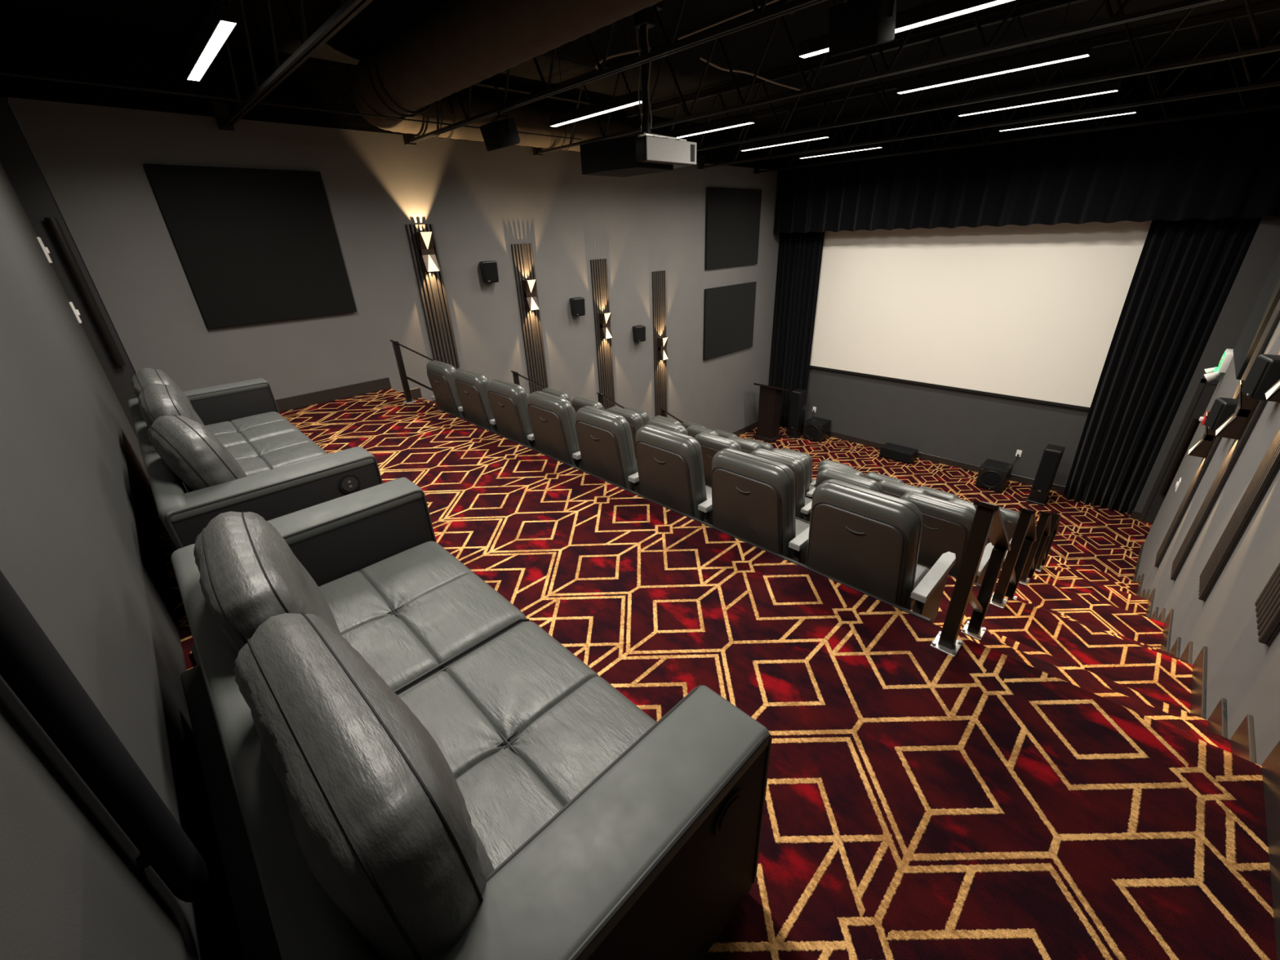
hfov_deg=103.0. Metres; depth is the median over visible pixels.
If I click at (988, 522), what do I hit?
handrail
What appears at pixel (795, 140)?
diffuser
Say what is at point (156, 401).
pillow
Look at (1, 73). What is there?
bridging angle
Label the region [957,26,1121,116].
linear light
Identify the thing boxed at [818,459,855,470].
cushion
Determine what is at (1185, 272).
curtain
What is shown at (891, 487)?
seat
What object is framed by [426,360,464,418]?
seat
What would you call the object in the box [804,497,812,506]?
seat cushion
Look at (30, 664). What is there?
vertical bar
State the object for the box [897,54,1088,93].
diffuser
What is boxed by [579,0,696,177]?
projector
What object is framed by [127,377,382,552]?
leather sofa
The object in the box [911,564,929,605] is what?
seat cushion
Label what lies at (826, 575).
trim
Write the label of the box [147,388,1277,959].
floor
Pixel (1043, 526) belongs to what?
handrail
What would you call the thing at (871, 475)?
seat
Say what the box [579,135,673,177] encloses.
hood
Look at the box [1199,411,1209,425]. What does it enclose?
fire alarm
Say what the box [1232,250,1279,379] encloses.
acoustic panel
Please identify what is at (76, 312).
switch plate
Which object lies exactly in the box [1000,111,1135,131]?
diffuser
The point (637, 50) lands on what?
cable
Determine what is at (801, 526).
seat cushion
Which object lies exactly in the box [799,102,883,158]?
linear light
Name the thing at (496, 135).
speaker
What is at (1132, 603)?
floor
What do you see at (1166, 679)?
carpeted step
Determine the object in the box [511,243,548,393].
panel
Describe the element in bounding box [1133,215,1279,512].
wall
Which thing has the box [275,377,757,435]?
baseboard
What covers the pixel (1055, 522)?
handrail
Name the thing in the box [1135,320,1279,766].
wall
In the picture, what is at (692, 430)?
seat
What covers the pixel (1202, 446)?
wall sconce
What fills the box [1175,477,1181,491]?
light switch
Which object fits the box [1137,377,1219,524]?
door
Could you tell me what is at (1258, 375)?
grille
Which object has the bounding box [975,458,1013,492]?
subwoofer
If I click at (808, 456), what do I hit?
seat
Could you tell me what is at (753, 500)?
seat
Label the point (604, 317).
wall sconce
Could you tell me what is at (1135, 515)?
baseboard
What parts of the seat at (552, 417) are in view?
armrest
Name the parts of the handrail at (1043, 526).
plate, rail, post, rail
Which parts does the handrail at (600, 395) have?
post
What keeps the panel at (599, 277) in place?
attached to the wall at (479, 202)
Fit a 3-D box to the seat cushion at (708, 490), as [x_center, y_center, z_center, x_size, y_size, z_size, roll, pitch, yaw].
[0.369,0.159,3.458,0.420,0.100,0.470,-25,34,-39]
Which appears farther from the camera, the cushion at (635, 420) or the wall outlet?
the wall outlet
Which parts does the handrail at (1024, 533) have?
plate, rail, post, rail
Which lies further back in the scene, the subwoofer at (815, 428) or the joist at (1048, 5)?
the subwoofer at (815, 428)
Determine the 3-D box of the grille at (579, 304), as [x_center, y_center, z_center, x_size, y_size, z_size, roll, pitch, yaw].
[-0.862,-2.468,7.280,0.156,0.215,0.008,-16,29,-26]
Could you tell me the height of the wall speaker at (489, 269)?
0.245 m
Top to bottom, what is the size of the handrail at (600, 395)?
1.028 m
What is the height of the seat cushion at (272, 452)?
0.175 m
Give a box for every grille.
[573,298,585,315]
[636,327,645,341]
[788,392,799,427]
[880,448,911,462]
[1032,450,1060,491]
[1204,399,1223,430]
[1240,356,1268,397]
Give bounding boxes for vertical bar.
[0,569,208,902]
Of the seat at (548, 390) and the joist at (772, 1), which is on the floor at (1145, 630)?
the seat at (548, 390)
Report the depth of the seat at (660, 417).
6.67 m
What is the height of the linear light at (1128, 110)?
0.544 m
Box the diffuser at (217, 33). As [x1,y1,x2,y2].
[187,20,235,80]
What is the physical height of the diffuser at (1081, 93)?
0.018 m
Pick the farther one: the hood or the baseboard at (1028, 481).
the baseboard at (1028, 481)
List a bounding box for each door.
[0,96,137,436]
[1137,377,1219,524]
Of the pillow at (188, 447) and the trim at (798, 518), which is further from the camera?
the trim at (798, 518)
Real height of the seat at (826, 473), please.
1.008 m
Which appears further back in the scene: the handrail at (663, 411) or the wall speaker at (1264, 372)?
the handrail at (663, 411)
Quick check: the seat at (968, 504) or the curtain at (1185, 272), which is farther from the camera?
the curtain at (1185, 272)
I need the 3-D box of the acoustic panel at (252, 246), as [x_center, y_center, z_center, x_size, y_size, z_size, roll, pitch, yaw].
[-3.491,-2.158,4.744,1.280,1.280,0.045,-25,34,-39]
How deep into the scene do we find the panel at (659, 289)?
8.74 m
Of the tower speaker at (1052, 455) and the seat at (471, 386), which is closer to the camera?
the seat at (471, 386)
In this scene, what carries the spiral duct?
on the joist at (1113, 20)
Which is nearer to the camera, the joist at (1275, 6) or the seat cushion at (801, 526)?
the seat cushion at (801, 526)
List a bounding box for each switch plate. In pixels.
[36,236,53,262]
[69,302,81,323]
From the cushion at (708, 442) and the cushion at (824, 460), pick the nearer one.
the cushion at (708, 442)
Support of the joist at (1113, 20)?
attached to the ceiling
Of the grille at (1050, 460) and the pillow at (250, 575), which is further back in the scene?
the grille at (1050, 460)
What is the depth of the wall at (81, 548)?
1.21 m
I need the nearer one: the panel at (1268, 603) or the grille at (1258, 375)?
the panel at (1268, 603)
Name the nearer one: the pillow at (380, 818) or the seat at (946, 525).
the pillow at (380, 818)
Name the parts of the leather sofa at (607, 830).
backrest, arm, arm, arm, arm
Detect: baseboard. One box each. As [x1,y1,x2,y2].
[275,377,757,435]
[829,431,1065,493]
[1129,511,1141,519]
[1132,542,1279,959]
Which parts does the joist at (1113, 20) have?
wall seat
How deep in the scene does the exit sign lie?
5.77 m
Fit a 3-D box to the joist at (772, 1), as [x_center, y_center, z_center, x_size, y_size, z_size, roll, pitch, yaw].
[0.604,-2.954,3.251,0.740,0.150,0.022,6,27,16]
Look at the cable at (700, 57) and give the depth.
5.03 m
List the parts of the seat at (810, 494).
armrest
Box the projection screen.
[809,220,1151,410]
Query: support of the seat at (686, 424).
on the floor at (1102, 578)
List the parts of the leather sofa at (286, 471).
backrest, arm, arm, arm, arm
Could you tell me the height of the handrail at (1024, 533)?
1.028 m
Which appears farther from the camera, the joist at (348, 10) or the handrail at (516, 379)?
the handrail at (516, 379)
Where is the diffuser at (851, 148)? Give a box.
[802,146,880,158]
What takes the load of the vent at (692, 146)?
attached to the projector
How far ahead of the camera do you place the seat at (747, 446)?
5.85 m
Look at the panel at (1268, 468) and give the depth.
2.74 m
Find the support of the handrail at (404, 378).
on the floor at (1003, 797)
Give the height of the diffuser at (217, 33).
0.018 m
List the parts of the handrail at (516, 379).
post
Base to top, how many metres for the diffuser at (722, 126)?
0.018 m
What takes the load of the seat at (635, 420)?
on the floor at (1145, 630)
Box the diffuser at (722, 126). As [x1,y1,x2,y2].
[676,122,753,138]
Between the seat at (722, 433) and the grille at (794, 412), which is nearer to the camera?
the seat at (722, 433)
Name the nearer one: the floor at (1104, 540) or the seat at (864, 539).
the seat at (864, 539)
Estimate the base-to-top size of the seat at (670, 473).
1.008 m
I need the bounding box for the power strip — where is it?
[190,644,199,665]
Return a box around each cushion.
[204,411,300,447]
[225,431,328,475]
[319,541,527,695]
[398,621,656,870]
[607,406,644,433]
[694,431,741,450]
[705,485,711,499]
[795,519,809,536]
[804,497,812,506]
[805,479,923,610]
[815,467,882,493]
[817,462,865,477]
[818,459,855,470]
[899,491,975,539]
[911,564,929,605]
[947,497,1007,527]
[999,506,1019,524]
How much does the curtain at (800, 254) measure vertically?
5.642 m
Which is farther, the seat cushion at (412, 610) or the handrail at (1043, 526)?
the handrail at (1043, 526)
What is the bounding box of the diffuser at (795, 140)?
[742,137,828,151]
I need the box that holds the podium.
[752,382,789,443]
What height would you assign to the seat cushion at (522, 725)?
0.175 m
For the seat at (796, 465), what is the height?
1.008 m
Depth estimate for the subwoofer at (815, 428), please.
10.95 m
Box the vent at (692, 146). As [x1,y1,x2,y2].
[690,144,694,161]
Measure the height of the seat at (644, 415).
1.008 m
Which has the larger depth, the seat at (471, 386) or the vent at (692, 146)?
the seat at (471, 386)
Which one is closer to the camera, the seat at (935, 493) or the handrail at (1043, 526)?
the handrail at (1043, 526)
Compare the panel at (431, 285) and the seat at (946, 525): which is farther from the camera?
the panel at (431, 285)
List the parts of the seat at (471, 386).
armrest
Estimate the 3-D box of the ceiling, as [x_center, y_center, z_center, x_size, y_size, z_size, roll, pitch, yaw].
[1.586,-3.504,3.402,12.200,0.150,8.580,-25,34,-39]
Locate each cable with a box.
[595,46,650,69]
[699,56,800,90]
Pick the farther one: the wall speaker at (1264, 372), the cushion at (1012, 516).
the cushion at (1012, 516)
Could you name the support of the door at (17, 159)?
in the wall
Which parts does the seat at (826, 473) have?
armrest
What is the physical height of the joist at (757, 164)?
0.600 m
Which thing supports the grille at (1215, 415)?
attached to the wall speaker at (1223, 408)
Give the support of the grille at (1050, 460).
attached to the tower speaker at (1052, 455)
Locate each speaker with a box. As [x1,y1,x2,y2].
[479,260,498,283]
[480,111,519,151]
[569,297,585,316]
[632,324,645,342]
[786,388,807,439]
[828,0,897,57]
[879,442,918,463]
[1025,444,1065,506]
[1204,397,1239,432]
[1240,354,1279,402]
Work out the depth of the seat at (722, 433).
7.73 m
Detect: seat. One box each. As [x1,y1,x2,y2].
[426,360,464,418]
[454,368,496,431]
[487,378,533,448]
[527,391,579,467]
[541,387,571,404]
[571,396,604,413]
[572,405,637,491]
[607,406,644,455]
[623,406,649,425]
[627,424,711,521]
[647,417,688,435]
[653,415,681,425]
[681,421,706,428]
[686,425,718,438]
[694,431,741,485]
[697,448,809,559]
[713,429,737,438]
[726,435,760,453]
[746,438,773,450]
[751,448,812,519]
[770,448,813,497]
[782,448,816,483]
[788,479,955,623]
[800,467,882,521]
[806,462,865,499]
[809,459,855,487]
[864,471,903,483]
[878,479,929,497]
[899,491,994,584]
[918,485,959,500]
[946,497,1012,566]
[999,506,1019,542]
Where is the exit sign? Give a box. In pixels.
[1204,348,1233,382]
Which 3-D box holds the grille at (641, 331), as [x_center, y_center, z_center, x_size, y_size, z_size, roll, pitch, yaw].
[0.022,-2.369,8.283,0.156,0.215,0.008,-16,29,-26]
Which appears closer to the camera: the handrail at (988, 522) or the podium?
the handrail at (988, 522)
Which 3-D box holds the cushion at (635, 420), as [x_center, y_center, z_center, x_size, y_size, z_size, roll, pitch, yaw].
[-0.123,-0.451,5.427,0.234,0.639,0.515,-25,34,-39]
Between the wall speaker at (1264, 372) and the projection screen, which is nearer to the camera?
the wall speaker at (1264, 372)
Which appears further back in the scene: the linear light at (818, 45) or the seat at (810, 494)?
the seat at (810, 494)
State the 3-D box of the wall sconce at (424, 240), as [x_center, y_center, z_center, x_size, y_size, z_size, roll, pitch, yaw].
[-2.370,-2.548,5.693,0.152,0.400,0.115,-25,34,-39]
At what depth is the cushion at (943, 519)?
3.28 m
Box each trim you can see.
[415,398,931,622]
[635,457,981,586]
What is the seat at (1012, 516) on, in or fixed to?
on the floor at (1102, 578)
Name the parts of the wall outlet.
plate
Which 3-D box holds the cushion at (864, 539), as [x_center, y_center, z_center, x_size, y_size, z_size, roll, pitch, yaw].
[1.051,0.322,2.422,0.234,0.639,0.515,-25,34,-39]
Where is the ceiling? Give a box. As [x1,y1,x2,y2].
[0,0,1279,137]
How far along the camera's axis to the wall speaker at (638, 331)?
8.28 m
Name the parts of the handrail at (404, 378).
post, rail, rail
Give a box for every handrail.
[389,339,433,404]
[511,370,544,388]
[596,392,624,408]
[660,408,683,423]
[929,500,1011,657]
[989,507,1036,608]
[1018,511,1051,585]
[1035,512,1060,572]
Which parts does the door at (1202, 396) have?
pull handle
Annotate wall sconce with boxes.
[415,231,439,271]
[521,279,539,310]
[599,311,612,338]
[657,336,668,359]
[1188,411,1216,457]
[1215,379,1259,439]
[1264,379,1279,401]
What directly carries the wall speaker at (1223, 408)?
attached to the wall at (1244, 671)
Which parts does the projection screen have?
frame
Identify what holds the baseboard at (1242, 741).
attached to the wall at (1244, 671)
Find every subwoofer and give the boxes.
[802,416,831,442]
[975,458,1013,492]
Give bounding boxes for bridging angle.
[0,71,581,140]
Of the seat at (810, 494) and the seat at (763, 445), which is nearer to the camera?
the seat at (810, 494)
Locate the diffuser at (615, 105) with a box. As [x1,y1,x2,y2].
[550,101,641,126]
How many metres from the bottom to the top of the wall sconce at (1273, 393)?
0.370 m
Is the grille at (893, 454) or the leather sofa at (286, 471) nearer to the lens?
the leather sofa at (286, 471)
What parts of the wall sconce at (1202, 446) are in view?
plate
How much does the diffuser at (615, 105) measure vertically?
0.018 m
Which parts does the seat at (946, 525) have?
armrest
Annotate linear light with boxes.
[173,0,238,81]
[549,23,641,127]
[660,60,755,138]
[740,93,830,151]
[797,33,828,58]
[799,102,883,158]
[894,0,1013,33]
[896,0,1093,93]
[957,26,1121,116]
[998,52,1138,131]
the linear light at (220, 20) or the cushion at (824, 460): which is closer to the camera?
the linear light at (220, 20)
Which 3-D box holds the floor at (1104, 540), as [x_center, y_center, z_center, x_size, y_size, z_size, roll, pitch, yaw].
[5.026,0.317,8.737,3.370,0.200,8.280,-25,34,-39]
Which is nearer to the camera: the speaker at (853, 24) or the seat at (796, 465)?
the speaker at (853, 24)
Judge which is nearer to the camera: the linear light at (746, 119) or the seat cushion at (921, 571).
the seat cushion at (921, 571)
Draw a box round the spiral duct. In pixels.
[350,0,662,151]
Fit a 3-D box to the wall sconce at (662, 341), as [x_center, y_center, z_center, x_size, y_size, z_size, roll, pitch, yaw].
[0.402,-2.280,8.821,0.152,0.370,0.115,-25,34,-39]
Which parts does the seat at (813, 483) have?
armrest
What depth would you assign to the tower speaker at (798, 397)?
11.02 m
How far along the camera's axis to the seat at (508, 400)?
4.21 m
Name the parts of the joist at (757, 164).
wall seat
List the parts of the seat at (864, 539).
armrest, armrest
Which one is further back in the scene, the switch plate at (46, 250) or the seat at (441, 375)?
the seat at (441, 375)
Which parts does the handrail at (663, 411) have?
post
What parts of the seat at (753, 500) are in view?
armrest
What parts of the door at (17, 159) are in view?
pull handle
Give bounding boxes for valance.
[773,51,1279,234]
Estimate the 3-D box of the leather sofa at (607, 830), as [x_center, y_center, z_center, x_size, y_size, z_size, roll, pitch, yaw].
[-0.676,0.650,1.450,0.896,0.621,1.814,-25,34,-39]
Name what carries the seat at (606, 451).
on the carpeted step
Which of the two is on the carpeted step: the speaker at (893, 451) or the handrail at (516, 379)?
the handrail at (516, 379)
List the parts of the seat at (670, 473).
armrest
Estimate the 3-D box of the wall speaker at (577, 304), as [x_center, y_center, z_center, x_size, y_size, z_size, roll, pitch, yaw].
[-0.902,-2.497,7.342,0.190,0.245,0.170,-16,29,-26]
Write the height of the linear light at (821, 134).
0.544 m
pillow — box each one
[131,368,195,412]
[137,383,204,428]
[147,415,247,491]
[193,511,340,656]
[233,612,493,959]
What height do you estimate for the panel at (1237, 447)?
2.250 m
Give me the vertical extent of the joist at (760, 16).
0.600 m
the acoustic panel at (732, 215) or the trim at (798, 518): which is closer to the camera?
the trim at (798, 518)
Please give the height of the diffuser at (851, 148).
0.018 m
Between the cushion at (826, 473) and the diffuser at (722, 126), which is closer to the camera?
the cushion at (826, 473)
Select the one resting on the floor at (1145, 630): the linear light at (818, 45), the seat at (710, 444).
the seat at (710, 444)
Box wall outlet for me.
[1012,449,1022,464]
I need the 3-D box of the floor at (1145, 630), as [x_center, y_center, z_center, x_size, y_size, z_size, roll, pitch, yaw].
[0.920,0.546,5.550,1.320,0.600,6.760,-25,34,-39]
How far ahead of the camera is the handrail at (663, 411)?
8.30 m
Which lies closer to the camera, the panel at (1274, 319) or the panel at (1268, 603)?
the panel at (1268, 603)
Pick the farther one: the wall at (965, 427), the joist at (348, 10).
the wall at (965, 427)
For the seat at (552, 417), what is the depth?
3.82 m
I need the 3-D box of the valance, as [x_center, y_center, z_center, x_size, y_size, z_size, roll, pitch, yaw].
[4.994,-4.698,7.671,0.128,1.622,6.720,-25,34,-39]
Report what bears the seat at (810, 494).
on the floor at (1132, 603)
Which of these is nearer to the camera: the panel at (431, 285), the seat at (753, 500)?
the seat at (753, 500)
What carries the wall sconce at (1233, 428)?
attached to the panel at (1237, 447)
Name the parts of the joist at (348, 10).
wall seat, web rod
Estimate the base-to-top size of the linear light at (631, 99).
0.544 m
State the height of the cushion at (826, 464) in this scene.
0.639 m
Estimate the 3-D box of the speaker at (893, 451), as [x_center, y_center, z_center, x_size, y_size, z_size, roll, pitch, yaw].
[5.071,-0.524,10.003,0.332,0.215,0.600,-25,34,-39]
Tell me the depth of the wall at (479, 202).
5.44 m
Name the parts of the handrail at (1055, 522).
post, rail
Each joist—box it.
[193,0,373,130]
[402,0,826,145]
[532,0,1224,155]
[626,0,1279,151]
[677,0,778,39]
[697,0,1279,169]
[753,40,1279,173]
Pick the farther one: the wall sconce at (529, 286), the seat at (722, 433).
the seat at (722, 433)
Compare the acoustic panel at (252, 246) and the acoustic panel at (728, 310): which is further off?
the acoustic panel at (728, 310)
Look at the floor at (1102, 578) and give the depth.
5.94 m
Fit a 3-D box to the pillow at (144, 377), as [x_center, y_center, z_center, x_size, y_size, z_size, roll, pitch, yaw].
[-2.989,-0.454,3.239,0.240,0.506,0.630,-25,34,-39]
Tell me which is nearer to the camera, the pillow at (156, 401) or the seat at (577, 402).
the pillow at (156, 401)
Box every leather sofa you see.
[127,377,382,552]
[170,477,772,959]
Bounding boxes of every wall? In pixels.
[0,4,780,433]
[0,161,244,959]
[804,217,1262,510]
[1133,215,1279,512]
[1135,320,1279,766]
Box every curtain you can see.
[768,231,824,428]
[1062,217,1261,514]
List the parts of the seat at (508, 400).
armrest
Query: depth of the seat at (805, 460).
5.50 m
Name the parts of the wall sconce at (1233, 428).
plate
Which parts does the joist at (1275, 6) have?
wall seat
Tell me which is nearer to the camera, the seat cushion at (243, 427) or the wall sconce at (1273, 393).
the wall sconce at (1273, 393)
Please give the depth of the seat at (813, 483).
6.65 m
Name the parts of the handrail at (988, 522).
plate, post, plate, rail, post, rail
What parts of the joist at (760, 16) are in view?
wall seat, web rod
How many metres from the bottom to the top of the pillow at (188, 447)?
0.494 m
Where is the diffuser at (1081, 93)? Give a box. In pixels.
[959,89,1117,116]
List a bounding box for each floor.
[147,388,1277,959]
[737,425,1152,581]
[993,568,1164,649]
[1032,564,1147,616]
[1044,555,1137,595]
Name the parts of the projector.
mount plate, casing, panel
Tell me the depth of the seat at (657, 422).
4.82 m
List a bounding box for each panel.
[143,163,356,328]
[405,223,459,368]
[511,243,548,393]
[590,258,615,408]
[651,270,666,417]
[702,281,756,359]
[704,186,761,269]
[1154,299,1279,568]
[1170,350,1279,581]
[1198,427,1279,601]
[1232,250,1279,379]
[1254,562,1279,646]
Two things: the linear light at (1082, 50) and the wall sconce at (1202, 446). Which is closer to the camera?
the linear light at (1082, 50)
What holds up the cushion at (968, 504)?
on the seat at (968, 504)
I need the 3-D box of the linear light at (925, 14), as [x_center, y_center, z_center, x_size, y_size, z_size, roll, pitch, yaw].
[1.651,-2.481,2.682,0.072,0.091,0.571,-25,34,-39]

